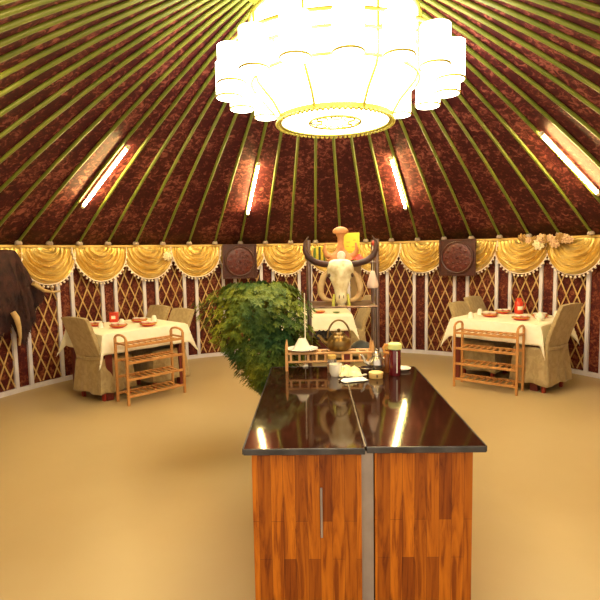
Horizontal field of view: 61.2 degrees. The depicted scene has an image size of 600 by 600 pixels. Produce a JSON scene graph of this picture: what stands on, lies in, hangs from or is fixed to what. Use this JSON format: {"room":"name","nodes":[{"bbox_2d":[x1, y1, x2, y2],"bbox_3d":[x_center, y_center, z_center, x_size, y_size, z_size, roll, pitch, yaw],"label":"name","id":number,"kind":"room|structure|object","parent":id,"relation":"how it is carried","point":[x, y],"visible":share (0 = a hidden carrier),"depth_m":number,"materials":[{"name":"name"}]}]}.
{"room":"yurt restaurant","nodes":[
{"label":"yurt restaurant","id":0,"kind":"room"},
{"bbox_2d":[0,326,19,391],"bbox_3d":[-3.097,0.469,3.268,1.108,1.773,5.382,-3,6,-17],"label":"wall","id":1,"kind":"structure","parent":0,"point":[14,355],"depth_m":5.95,"materials":[{"name":"brown wood"}]},
{"bbox_2d":[0,247,22,260],"bbox_3d":[-3.401,-0.335,5.620,0.103,0.504,0.785,1,6,20],"label":"swag","id":2,"kind":"object","parent":1,"relation":"attached to","point":[1,248],"visible":0.21,"depth_m":5.90,"materials":[{"name":"gold metal"}]},
{"bbox_2d":[0,250,60,346],"bbox_3d":[-3.199,-0.007,5.839,0.197,1.154,1.129,0,6,15],"label":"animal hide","id":3,"kind":"object","parent":1,"relation":"attached to","point":[20,296],"visible":1,"depth_m":5.76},
{"bbox_2d":[0,0,599,244],"bbox_3d":[0.154,-1.596,4.495,8.022,2.128,7.303,-1,5,0],"label":"ceiling","id":4,"kind":"structure","parent":0,"point":[82,82],"depth_m":5.47,"materials":[{"name":"brown fabric"}]},
{"bbox_2d":[81,145,129,208],"bbox_3d":[-2.205,-1.374,5.716,0.908,0.629,0.040,2,6,33],"label":"fluorescent tube","id":5,"kind":"object","parent":4,"relation":"attached to","point":[127,147],"visible":1,"depth_m":5.69,"materials":[{"name":"white glass"}]},
{"bbox_2d":[246,162,259,215],"bbox_3d":[-0.642,-1.492,6.901,0.040,0.618,0.888,-3,6,-16],"label":"fluorescent tube","id":6,"kind":"object","parent":4,"relation":"attached to","point":[258,163],"visible":1,"depth_m":6.84,"materials":[{"name":"white glass"}]},
{"bbox_2d":[248,0,258,4],"bbox_3d":[0.135,-2.697,4.032,1.300,0.308,1.300,-1,5,0],"label":"trim","id":7,"kind":"structure","parent":4,"relation":"attached to","point":[253,2],"depth_m":4.35,"materials":[{"name":"gold metal"}]},
{"bbox_2d":[215,0,465,138],"bbox_3d":[0.300,-2.109,4.087,1.987,1.366,1.987,-1,5,0],"label":"chandelier","id":8,"kind":"object","parent":7,"relation":"hanging from","point":[318,68],"visible":1,"depth_m":3.62,"materials":[{"name":"beige"}]},
{"bbox_2d":[282,108,388,133],"bbox_3d":[0.287,-1.462,4.147,0.876,0.012,0.876,-1,5,0],"label":"glass tray","id":9,"kind":"object","parent":8,"relation":"on","point":[331,121],"depth_m":4.12,"materials":[{"name":"beige glass"}]},
{"bbox_2d":[389,156,406,209],"bbox_3d":[1.311,-1.532,6.737,0.040,0.616,0.888,1,6,24],"label":"fluorescent tube","id":10,"kind":"object","parent":4,"relation":"attached to","point":[390,157],"visible":1,"depth_m":6.68,"materials":[{"name":"white glass"}]},
{"bbox_2d":[538,131,599,195],"bbox_3d":[2.803,-1.401,5.251,0.888,0.618,0.040,-3,6,-22],"label":"fluorescent tube","id":11,"kind":"object","parent":4,"relation":"attached to","point":[542,134],"visible":1,"depth_m":5.23,"materials":[{"name":"white glass"}]},
{"bbox_2d":[0,352,599,599],"bbox_3d":[0.205,1.235,4.397,11.200,0.080,11.200,-1,5,0],"label":"floor","id":12,"kind":"structure","parent":0,"point":[151,498],"depth_m":3.46,"materials":[{"name":"beige carpet"}]},
{"bbox_2d":[61,317,136,400],"bbox_3d":[-2.288,0.635,5.769,0.531,0.950,0.607,2,6,33],"label":"covered chair","id":13,"kind":"object","parent":12,"relation":"on","point":[88,377],"visible":0.84,"depth_m":5.61,"materials":[{"name":"beige fabric"}]},
{"bbox_2d":[71,343,185,400],"bbox_3d":[-2.118,0.684,6.267,0.950,0.753,1.060,4,7,44],"label":"dining table","id":14,"kind":"object","parent":12,"relation":"on","point":[108,358],"visible":0.25,"depth_m":6.18,"materials":[{"name":"red wood"}]},
{"bbox_2d":[57,318,197,369],"bbox_3d":[-2.122,0.489,6.249,1.169,0.372,1.298,4,7,44],"label":"tablecloth","id":15,"kind":"object","parent":14,"relation":"on","point":[132,331],"visible":0.59,"depth_m":5.92,"materials":[{"name":"beige fabric"}]},
{"bbox_2d":[98,322,103,327],"bbox_3d":[-2.354,0.297,5.992,0.072,0.066,0.071,-1,5,0],"label":"cup","id":16,"kind":"object","parent":15,"relation":"on","point":[100,325],"visible":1,"depth_m":5.97,"materials":[{"name":"white ceramic"}]},
{"bbox_2d":[109,312,118,321],"bbox_3d":[-2.393,0.219,6.524,0.104,0.123,0.104,-2,5,-10],"label":"tin","id":17,"kind":"object","parent":15,"relation":"on","point":[113,316],"visible":1,"depth_m":6.48,"materials":[{"name":"red metal"}]},
{"bbox_2d":[109,323,127,327],"bbox_3d":[-2.142,0.308,5.983,0.210,0.038,0.210,-1,5,0],"label":"dish","id":18,"kind":"object","parent":15,"relation":"on","point":[110,325],"visible":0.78,"depth_m":5.91,"materials":[{"name":"red ceramic"}]},
{"bbox_2d":[131,318,147,322],"bbox_3d":[-2.045,0.262,6.456,0.210,0.038,0.210,-1,5,0],"label":"dish","id":19,"kind":"object","parent":15,"relation":"on","point":[136,321],"visible":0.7,"depth_m":6.38,"materials":[{"name":"red ceramic"}]},
{"bbox_2d":[139,322,156,326],"bbox_3d":[-1.818,0.294,6.073,0.210,0.038,0.210,-1,5,0],"label":"dish","id":20,"kind":"object","parent":15,"relation":"on","point":[153,324],"visible":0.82,"depth_m":6.00,"materials":[{"name":"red ceramic"}]},
{"bbox_2d":[151,315,156,320],"bbox_3d":[-1.877,0.234,6.514,0.083,0.075,0.082,-1,5,0],"label":"cup","id":21,"kind":"object","parent":15,"relation":"on","point":[153,318],"visible":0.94,"depth_m":6.49,"materials":[{"name":"white ceramic"}]},
{"bbox_2d":[128,305,169,356],"bbox_3d":[-2.142,0.551,6.846,0.510,0.912,0.685,4,7,41],"label":"covered chair","id":22,"kind":"object","parent":12,"relation":"on","point":[161,312],"visible":0.15,"depth_m":6.95,"materials":[{"name":"beige fabric"}]},
{"bbox_2d":[113,326,185,405],"bbox_3d":[-1.683,0.720,5.723,0.274,0.767,0.720,4,7,44],"label":"rack","id":23,"kind":"object","parent":12,"relation":"on","point":[170,338],"visible":1,"depth_m":5.68,"materials":[{"name":"brown wood"}]},
{"bbox_2d":[117,335,181,347],"bbox_3d":[-1.688,0.465,5.700,0.266,0.027,0.673,4,7,44],"label":"shelf","id":24,"kind":"object","parent":23,"relation":"attached to","point":[169,338],"depth_m":5.67,"materials":[{"name":"brown wood"}]},
{"bbox_2d":[118,350,182,364],"bbox_3d":[-1.685,0.646,5.716,0.266,0.027,0.673,4,7,44],"label":"shelf","id":25,"kind":"object","parent":23,"relation":"attached to","point":[127,362],"depth_m":5.69,"materials":[{"name":"brown wood"}]},
{"bbox_2d":[118,365,182,381],"bbox_3d":[-1.681,0.826,5.733,0.266,0.027,0.673,4,7,44],"label":"shelf","id":26,"kind":"object","parent":23,"relation":"attached to","point":[128,379],"depth_m":5.71,"materials":[{"name":"brown wood"}]},
{"bbox_2d":[119,380,183,397],"bbox_3d":[-1.678,1.007,5.750,0.266,0.027,0.673,4,7,44],"label":"shelf","id":27,"kind":"object","parent":23,"relation":"attached to","point":[156,385],"depth_m":5.73,"materials":[{"name":"brown wood"}]},
{"bbox_2d":[132,308,194,388],"bbox_3d":[-1.711,0.586,6.388,0.510,0.912,0.685,4,7,41],"label":"covered chair","id":28,"kind":"object","parent":12,"relation":"on","point":[182,315],"visible":0.48,"depth_m":6.23,"materials":[{"name":"beige fabric"}]},
{"bbox_2d":[188,280,319,395],"bbox_3d":[-0.303,0.536,4.072,0.903,1.389,0.938,4,7,43],"label":"potted plant","id":29,"kind":"object","parent":12,"relation":"on","point":[246,313],"visible":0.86,"depth_m":3.83,"materials":[{"name":"green plant"}]},
{"bbox_2d":[242,366,373,599],"bbox_3d":[0.059,0.937,2.861,0.547,0.802,1.514,-1,5,1],"label":"kitchen cabinet","id":30,"kind":"object","parent":12,"relation":"on","point":[304,442],"depth_m":2.17,"materials":[{"name":"brown wood"}]},
{"bbox_2d":[244,367,364,448],"bbox_3d":[0.034,0.551,2.827,0.499,0.022,1.500,-1,5,1],"label":"countertop","id":31,"kind":"structure","parent":30,"relation":"on","point":[299,407],"depth_m":2.53,"materials":[{"name":"black stone"}]},
{"bbox_2d":[303,293,307,366],"bbox_3d":[0.034,0.211,3.543,0.040,0.520,0.040,-1,5,0],"label":"stick","id":32,"kind":"object","parent":30,"relation":"on","point":[305,365],"visible":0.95,"depth_m":3.54,"materials":[{"name":"wood"}]},
{"bbox_2d":[285,338,373,371],"bbox_3d":[0.201,0.375,3.482,0.605,0.200,0.115,-1,5,0],"label":"rack","id":33,"kind":"object","parent":30,"relation":"on","point":[370,350],"visible":0.85,"depth_m":3.43,"materials":[{"name":"brown wood"}]},
{"bbox_2d":[288,338,317,351],"bbox_3d":[0.015,0.306,3.475,0.216,0.084,0.216,-1,5,0],"label":"bowl","id":34,"kind":"object","parent":33,"relation":"on","point":[302,345],"visible":0.98,"depth_m":3.44,"materials":[{"name":"white ceramic"}]},
{"bbox_2d":[287,348,372,354],"bbox_3d":[0.201,0.355,3.481,0.585,0.018,0.113,-1,5,0],"label":"shelf","id":35,"kind":"object","parent":33,"relation":"attached to","point":[368,351],"depth_m":3.43,"materials":[{"name":"brown wood"}]},
{"bbox_2d":[317,319,351,351],"bbox_3d":[0.247,0.236,3.484,0.217,0.214,0.172,2,6,30],"label":"kettle","id":36,"kind":"object","parent":33,"relation":"on","point":[338,341],"visible":1,"depth_m":3.43,"materials":[{"name":"gold metal"}]},
{"bbox_2d":[327,354,336,372],"bbox_3d":[0.213,0.424,3.379,0.064,0.121,0.064,-1,5,0],"label":"glass jar","id":37,"kind":"object","parent":30,"relation":"on","point":[331,357],"visible":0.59,"depth_m":3.36,"materials":[{"name":"white"}]},
{"bbox_2d":[329,363,344,376],"bbox_3d":[0.236,0.454,3.287,0.096,0.078,0.081,3,7,35],"label":"cup","id":38,"kind":"object","parent":30,"relation":"on","point":[334,368],"visible":0.89,"depth_m":3.26,"materials":[{"name":"white ceramic"}]},
{"bbox_2d":[306,239,379,366],"bbox_3d":[0.354,0.362,4.137,0.579,1.700,0.450,-1,5,0],"label":"metal rack","id":39,"kind":"object","parent":12,"relation":"on","point":[373,303],"visible":0.45,"depth_m":4.06,"materials":[{"name":"brown"}]},
{"bbox_2d":[313,248,315,258],"bbox_3d":[0.120,-0.373,4.200,0.018,0.119,0.112,-1,5,0],"label":"book","id":40,"kind":"object","parent":39,"relation":"on","point":[314,249],"visible":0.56,"depth_m":4.14,"materials":[{"name":"green paper"}]},
{"bbox_2d":[318,247,320,259],"bbox_3d":[0.160,-0.377,4.199,0.016,0.125,0.112,-1,5,0],"label":"book","id":41,"kind":"object","parent":39,"relation":"on","point":[319,249],"visible":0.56,"depth_m":4.14,"materials":[{"name":"green paper"}]},
{"bbox_2d":[312,337,327,348],"bbox_3d":[0.192,0.363,4.212,0.176,0.088,0.166,-1,5,0],"label":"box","id":42,"kind":"object","parent":39,"relation":"on","point":[322,346],"visible":0.2,"depth_m":4.13,"materials":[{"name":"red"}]},
{"bbox_2d":[313,330,331,338],"bbox_3d":[0.192,0.278,4.205,0.176,0.066,0.154,-1,5,0],"label":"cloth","id":43,"kind":"object","parent":42,"relation":"on","point":[323,333],"visible":0.66,"depth_m":4.15,"materials":[{"name":"fabric"}]},
{"bbox_2d":[320,246,323,260],"bbox_3d":[0.181,-0.380,4.199,0.022,0.131,0.112,-1,5,0],"label":"book","id":44,"kind":"object","parent":39,"relation":"on","point":[321,247],"visible":0.53,"depth_m":4.14,"materials":[{"name":"yellow paper"}]},
{"bbox_2d":[302,235,378,305],"bbox_3d":[0.314,-0.228,3.943,0.589,0.540,0.191,-1,5,0],"label":"skull","id":45,"kind":"object","parent":39,"relation":"on","point":[340,272],"visible":1,"depth_m":3.90,"materials":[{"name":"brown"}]},
{"bbox_2d":[322,227,358,260],"bbox_3d":[0.327,-0.449,4.080,0.298,0.283,0.114,-1,5,0],"label":"carved ornament","id":46,"kind":"object","parent":39,"relation":"on","point":[340,252],"visible":0.89,"depth_m":4.07,"materials":[{"name":"orange wood"}]},
{"bbox_2d":[312,300,375,306],"bbox_3d":[0.348,0.034,4.106,0.500,0.012,0.430,-1,5,0],"label":"shelf","id":47,"kind":"object","parent":39,"relation":"attached to","point":[364,303],"depth_m":4.05,"materials":[{"name":"brown wood"}]},
{"bbox_2d":[344,233,359,260],"bbox_3d":[0.427,-0.437,4.193,0.128,0.236,0.031,-1,5,0],"label":"card","id":48,"kind":"object","parent":39,"relation":"on","point":[350,239],"visible":0.46,"depth_m":4.17,"materials":[{"name":"yellow paper"}]},
{"bbox_2d":[351,266,361,300],"bbox_3d":[0.472,-0.166,4.269,0.090,0.350,0.012,-1,5,0],"label":"board","id":49,"kind":"object","parent":39,"relation":"on","point":[357,269],"visible":0.26,"depth_m":4.27,"materials":[{"name":"brown wood"}]},
{"bbox_2d":[352,254,362,259],"bbox_3d":[0.469,-0.342,4.082,0.103,0.059,0.103,-1,5,0],"label":"cloth","id":50,"kind":"object","parent":39,"relation":"on","point":[358,256],"visible":0.74,"depth_m":4.05,"materials":[{"name":"red"}]},
{"bbox_2d":[351,340,368,348],"bbox_3d":[0.507,0.369,4.203,0.170,0.067,0.170,-1,5,0],"label":"dome","id":51,"kind":"object","parent":39,"relation":"on","point":[358,344],"visible":0.76,"depth_m":4.15,"materials":[{"name":"grey"}]},
{"bbox_2d":[367,246,377,287],"bbox_3d":[0.570,-0.261,3.984,0.092,0.332,0.092,-1,5,0],"label":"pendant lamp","id":52,"kind":"object","parent":39,"relation":"hanging from","point":[372,282],"visible":1,"depth_m":3.97,"materials":[{"name":"beige"}]},
{"bbox_2d":[367,271,377,287],"bbox_3d":[0.572,-0.163,3.993,0.092,0.135,0.092,-1,5,0],"label":"shade","id":53,"kind":"object","parent":52,"relation":"hanging from","point":[372,282],"depth_m":3.96,"materials":[{"name":"beige"}]},
{"bbox_2d":[343,331,349,365],"bbox_3d":[0.210,0.537,7.402,1.000,0.753,0.840,-1,5,0],"label":"dining table","id":54,"kind":"object","parent":12,"relation":"on","point":[346,356],"visible":0.09,"depth_m":7.02,"materials":[{"name":"red wood"}]},
{"bbox_2d":[281,308,358,338],"bbox_3d":[0.206,0.341,7.384,1.218,0.372,1.042,-1,5,0],"label":"tablecloth","id":55,"kind":"object","parent":54,"relation":"on","point":[320,321],"visible":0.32,"depth_m":6.93,"materials":[{"name":"beige fabric"}]},
{"bbox_2d":[327,295,370,359],"bbox_3d":[0.742,0.414,7.555,0.713,0.950,0.531,-2,5,-8],"label":"covered chair","id":56,"kind":"object","parent":12,"relation":"on","point":[362,316],"visible":0.33,"depth_m":7.36,"materials":[{"name":"beige fabric"}]},
{"bbox_2d":[347,366,486,599],"bbox_3d":[0.544,0.931,2.840,0.494,0.801,1.469,-1,5,1],"label":"kitchen cabinet","id":57,"kind":"object","parent":12,"relation":"on","point":[422,449],"depth_m":2.17,"materials":[{"name":"brown wood"}]},
{"bbox_2d":[339,364,362,376],"bbox_3d":[0.324,0.455,3.291,0.155,0.061,0.144,-1,5,0],"label":"crumpled napkin","id":58,"kind":"object","parent":57,"relation":"on","point":[354,371],"visible":0.94,"depth_m":3.24,"materials":[{"name":"beige fabric"}]},
{"bbox_2d":[341,377,366,382],"bbox_3d":[0.333,0.493,3.166,0.174,0.010,0.105,-3,6,-17],"label":"paper sheet","id":59,"kind":"object","parent":57,"relation":"on","point":[354,379],"visible":1,"depth_m":3.14,"materials":[{"name":"white paper"}]},
{"bbox_2d":[360,366,372,373],"bbox_3d":[0.438,0.463,3.343,0.089,0.042,0.089,-1,5,0],"label":"cup","id":60,"kind":"object","parent":57,"relation":"on","point":[365,369],"visible":0.96,"depth_m":3.32,"materials":[{"name":"silver metal"}]},
{"bbox_2d":[360,348,384,370],"bbox_3d":[0.497,0.400,3.347,0.178,0.166,0.110,-4,6,-27],"label":"teapot","id":61,"kind":"object","parent":57,"relation":"on","point":[376,360],"visible":0.88,"depth_m":3.32,"materials":[{"name":"silver metal"}]},
{"bbox_2d":[369,370,382,378],"bbox_3d":[0.484,0.475,3.223,0.092,0.039,0.094,-1,5,0],"label":"tin","id":62,"kind":"object","parent":57,"relation":"on","point":[374,374],"visible":1,"depth_m":3.19,"materials":[{"name":"beige metal"}]},
{"bbox_2d":[383,346,388,372],"bbox_3d":[0.579,0.389,3.366,0.055,0.179,0.055,-1,5,0],"label":"bottle","id":63,"kind":"object","parent":57,"relation":"on","point":[386,356],"visible":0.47,"depth_m":3.35,"materials":[{"name":"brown glass"}]},
{"bbox_2d":[382,342,401,375],"bbox_3d":[0.600,0.381,3.282,0.118,0.211,0.090,2,6,29],"label":"jar","id":64,"kind":"object","parent":57,"relation":"on","point":[394,348],"visible":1,"depth_m":3.25,"materials":[{"name":"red glass"}]},
{"bbox_2d":[401,366,410,370],"bbox_3d":[0.691,0.464,3.419,0.114,0.017,0.114,-1,5,0],"label":"dish","id":65,"kind":"object","parent":57,"relation":"on","point":[403,368],"visible":0.63,"depth_m":3.43,"materials":[{"name":"white ceramic"}]},
{"bbox_2d":[347,367,484,447],"bbox_3d":[0.534,0.544,2.805,0.488,0.022,1.455,-1,5,1],"label":"countertop","id":66,"kind":"structure","parent":57,"relation":"on","point":[403,410],"depth_m":2.48,"materials":[{"name":"black stone"}]},
{"bbox_2d":[448,301,510,376],"bbox_3d":[2.325,0.495,6.591,0.685,0.912,0.509,4,7,45],"label":"covered chair","id":67,"kind":"object","parent":12,"relation":"on","point":[458,308],"visible":0.41,"depth_m":6.42,"materials":[{"name":"beige fabric"}]},
{"bbox_2d":[453,320,524,395],"bbox_3d":[2.165,0.641,5.831,0.726,0.767,0.274,3,7,38],"label":"rack","id":68,"kind":"object","parent":12,"relation":"on","point":[463,332],"visible":1,"depth_m":5.80,"materials":[{"name":"brown wood"}]},
{"bbox_2d":[455,329,519,338],"bbox_3d":[2.160,0.386,5.807,0.680,0.027,0.266,3,7,38],"label":"shelf","id":69,"kind":"object","parent":68,"relation":"attached to","point":[463,331],"depth_m":5.78,"materials":[{"name":"brown wood"}]},
{"bbox_2d":[455,373,520,387],"bbox_3d":[2.170,0.928,5.858,0.680,0.027,0.266,3,7,38],"label":"shelf","id":70,"kind":"object","parent":68,"relation":"attached to","point":[463,375],"depth_m":5.84,"materials":[{"name":"brown wood"}]},
{"bbox_2d":[455,344,521,355],"bbox_3d":[2.163,0.566,5.824,0.680,0.027,0.266,3,7,38],"label":"shelf","id":71,"kind":"object","parent":68,"relation":"attached to","point":[481,347],"depth_m":5.79,"materials":[{"name":"brown wood"}]},
{"bbox_2d":[455,358,521,371],"bbox_3d":[2.167,0.747,5.841,0.680,0.027,0.266,3,7,38],"label":"shelf","id":72,"kind":"object","parent":68,"relation":"attached to","point":[463,360],"depth_m":5.82,"materials":[{"name":"brown wood"}]},
{"bbox_2d":[463,296,515,371],"bbox_3d":[2.657,0.438,6.934,0.713,0.950,0.531,4,7,45],"label":"covered chair","id":73,"kind":"object","parent":12,"relation":"on","point":[474,303],"visible":0.16,"depth_m":7.02,"materials":[{"name":"beige fabric"}]},
{"bbox_2d":[456,337,539,390],"bbox_3d":[2.621,0.592,6.346,1.060,0.753,0.950,4,7,45],"label":"dining table","id":74,"kind":"object","parent":12,"relation":"on","point":[533,387],"visible":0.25,"depth_m":6.34,"materials":[{"name":"red wood"}]},
{"bbox_2d":[440,311,579,358],"bbox_3d":[2.617,0.396,6.328,1.270,0.371,1.170,4,7,45],"label":"tablecloth","id":75,"kind":"object","parent":74,"relation":"on","point":[536,332],"visible":0.61,"depth_m":5.96,"materials":[{"name":"beige fabric"}]},
{"bbox_2d":[467,312,473,318],"bbox_3d":[2.105,0.187,6.251,0.083,0.075,0.082,-1,5,0],"label":"cup","id":76,"kind":"object","parent":75,"relation":"on","point":[470,314],"visible":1,"depth_m":6.22,"materials":[{"name":"white ceramic"}]},
{"bbox_2d":[481,313,498,316],"bbox_3d":[2.381,0.192,6.359,0.210,0.038,0.210,-1,5,0],"label":"dish","id":77,"kind":"object","parent":75,"relation":"on","point":[485,315],"visible":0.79,"depth_m":6.29,"materials":[{"name":"red ceramic"}]},
{"bbox_2d":[494,310,510,313],"bbox_3d":[2.670,0.157,6.675,0.210,0.038,0.210,-1,5,0],"label":"dish","id":78,"kind":"object","parent":75,"relation":"on","point":[499,312],"visible":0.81,"depth_m":6.60,"materials":[{"name":"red ceramic"}]},
{"bbox_2d":[514,298,525,313],"bbox_3d":[2.868,0.073,6.624,0.131,0.207,0.111,-5,7,-35],"label":"thermos","id":79,"kind":"object","parent":75,"relation":"on","point":[519,304],"visible":1,"depth_m":6.58,"materials":[{"name":"red plastic"}]},
{"bbox_2d":[511,316,529,320],"bbox_3d":[2.621,0.219,6.021,0.210,0.038,0.210,-1,5,0],"label":"dish","id":80,"kind":"object","parent":75,"relation":"on","point":[528,317],"visible":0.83,"depth_m":5.95,"materials":[{"name":"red ceramic"}]},
{"bbox_2d":[534,312,544,320],"bbox_3d":[2.808,0.186,5.938,0.114,0.110,0.136,2,6,28],"label":"teapot","id":81,"kind":"object","parent":75,"relation":"on","point":[539,316],"visible":1,"depth_m":5.91,"materials":[{"name":"white ceramic"}]},
{"bbox_2d":[509,303,582,392],"bbox_3d":[2.808,0.518,5.782,0.557,0.998,0.586,-5,7,-37],"label":"covered chair","id":82,"kind":"object","parent":12,"relation":"on","point":[552,370],"visible":0.89,"depth_m":5.63,"materials":[{"name":"beige fabric"}]},
{"bbox_2d":[2,256,599,390],"bbox_3d":[0.205,0.058,7.042,7.417,1.773,2.659,-1,5,0],"label":"wall","id":83,"kind":"structure","parent":0,"point":[415,313],"depth_m":7.25,"materials":[{"name":"red fabric"}]},
{"bbox_2d":[0,391,8,397],"bbox_3d":[-3.058,1.327,3.304,1.024,0.055,5.238,-3,6,-18],"label":"baseboard","id":84,"kind":"structure","parent":83,"relation":"attached to","point":[5,393],"depth_m":5.86,"materials":[{"name":"white wood"}]},
{"bbox_2d":[16,247,75,287],"bbox_3d":[-3.099,-0.399,6.254,0.107,0.504,0.789,2,6,30],"label":"swag","id":85,"kind":"object","parent":83,"relation":"attached to","point":[52,266],"visible":0.96,"depth_m":6.25,"materials":[{"name":"gold metal"}]},
{"bbox_2d":[71,247,126,284],"bbox_3d":[-2.671,-0.458,6.812,0.105,0.504,0.784,3,7,40],"label":"swag","id":86,"kind":"object","parent":83,"relation":"attached to","point":[99,264],"visible":1,"depth_m":6.80,"materials":[{"name":"gold metal"}]},
{"bbox_2d":[123,247,172,281],"bbox_3d":[-2.159,-0.512,7.292,0.792,0.505,0.108,-5,7,-37],"label":"swag","id":87,"kind":"object","parent":83,"relation":"attached to","point":[144,262],"visible":0.96,"depth_m":7.28,"materials":[{"name":"gold metal"}]},
{"bbox_2d":[163,251,171,260],"bbox_3d":[-1.916,-0.633,7.340,0.144,0.144,0.038,-5,6,-34],"label":"rosette","id":88,"kind":"object","parent":87,"relation":"attached to","point":[167,256],"visible":1,"depth_m":7.34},
{"bbox_2d":[170,246,220,279],"bbox_3d":[-1.558,-0.557,7.656,0.784,0.504,0.108,-4,6,-27],"label":"swag","id":89,"kind":"object","parent":83,"relation":"attached to","point":[193,261],"visible":1,"depth_m":7.66,"materials":[{"name":"gold metal"}]},
{"bbox_2d":[222,244,256,278],"bbox_3d":[-0.924,-0.594,7.805,0.530,0.530,0.070,-3,6,-17],"label":"carved plaque","id":90,"kind":"object","parent":83,"relation":"attached to","point":[239,261],"visible":1,"depth_m":7.79,"materials":[{"name":"brown wood"}]},
{"bbox_2d":[217,246,263,269],"bbox_3d":[-0.905,-0.593,7.920,0.790,0.504,0.114,-3,6,-16],"label":"swag","id":91,"kind":"object","parent":83,"relation":"attached to","point":[260,257],"visible":0.25,"depth_m":8.01,"materials":[{"name":"gold metal"}]},
{"bbox_2d":[263,245,305,276],"bbox_3d":[-0.213,-0.617,8.046,0.789,0.504,0.115,-2,5,-5],"label":"swag","id":92,"kind":"object","parent":83,"relation":"attached to","point":[285,260],"visible":0.93,"depth_m":8.05,"materials":[{"name":"gold metal"}]},
{"bbox_2d":[0,235,599,246],"bbox_3d":[0.173,-0.547,4.498,7.908,0.055,7.378,-1,5,0],"label":"trim","id":93,"kind":"structure","parent":83,"relation":"attached to","point":[580,236],"depth_m":7.24,"materials":[{"name":"gold metal"}]},
{"bbox_2d":[8,348,599,395],"bbox_3d":[0.200,0.914,7.121,7.278,0.055,2.425,-1,5,0],"label":"baseboard","id":94,"kind":"structure","parent":83,"relation":"attached to","point":[574,371],"depth_m":6.52,"materials":[{"name":"white wood"}]},
{"bbox_2d":[311,244,336,273],"bbox_3d":[0.492,-0.632,8.066,0.788,0.504,0.107,-1,5,5],"label":"swag","id":95,"kind":"object","parent":83,"relation":"attached to","point":[330,248],"visible":0.23,"depth_m":8.08,"materials":[{"name":"gold metal"}]},
{"bbox_2d":[360,243,400,274],"bbox_3d":[1.183,-0.632,7.934,0.788,0.504,0.110,1,6,17],"label":"swag","id":96,"kind":"object","parent":83,"relation":"attached to","point":[388,252],"visible":0.56,"depth_m":7.90,"materials":[{"name":"gold metal"}]},
{"bbox_2d":[398,242,438,275],"bbox_3d":[1.842,-0.621,7.688,0.791,0.504,0.122,2,6,26],"label":"swag","id":97,"kind":"object","parent":83,"relation":"attached to","point":[420,257],"visible":0.88,"depth_m":7.71,"materials":[{"name":"gold metal"}]},
{"bbox_2d":[439,239,475,275],"bbox_3d":[2.268,-0.614,7.327,0.530,0.530,0.070,3,6,34],"label":"carved plaque","id":98,"kind":"object","parent":83,"relation":"attached to","point":[457,257],"visible":1,"depth_m":7.31,"materials":[{"name":"brown wood"}]},
{"bbox_2d":[476,240,497,273],"bbox_3d":[2.443,-0.598,7.318,0.785,0.505,0.119,3,7,36],"label":"swag","id":99,"kind":"object","parent":83,"relation":"attached to","point":[485,250],"visible":0.39,"depth_m":7.20,"materials":[{"name":"gold metal"}]},
{"bbox_2d":[493,240,546,276],"bbox_3d":[2.973,-0.564,6.859,0.123,0.504,0.790,-6,7,-43],"label":"swag","id":100,"kind":"object","parent":83,"relation":"attached to","point":[514,256],"visible":0.78,"depth_m":6.88,"materials":[{"name":"gold metal"}]},
{"bbox_2d":[517,233,536,243],"bbox_3d":[2.997,-0.810,6.673,0.278,0.141,0.035,4,7,44],"label":"garland","id":101,"kind":"object","parent":83,"relation":"attached to","point":[521,237],"visible":1,"depth_m":6.69,"materials":[{"name":"brown"}]},
{"bbox_2d":[545,237,599,277],"bbox_3d":[3.400,-0.520,6.301,0.114,0.505,0.789,-4,6,-33],"label":"swag","id":102,"kind":"object","parent":83,"relation":"attached to","point":[582,255],"visible":0.88,"depth_m":6.28,"materials":[{"name":"gold metal"}]},
{"bbox_2d":[536,233,573,247],"bbox_3d":[3.206,-0.750,6.392,0.042,0.197,0.479,-5,7,-38],"label":"garland","id":103,"kind":"object","parent":102,"relation":"attached to","point":[562,238],"visible":1,"depth_m":6.38,"materials":[{"name":"brown"}]},
{"bbox_2d":[532,240,544,249],"bbox_3d":[3.089,-0.727,6.568,0.044,0.167,0.167,-5,7,-39],"label":"rosette","id":104,"kind":"object","parent":103,"relation":"attached to","point":[538,245],"visible":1,"depth_m":6.57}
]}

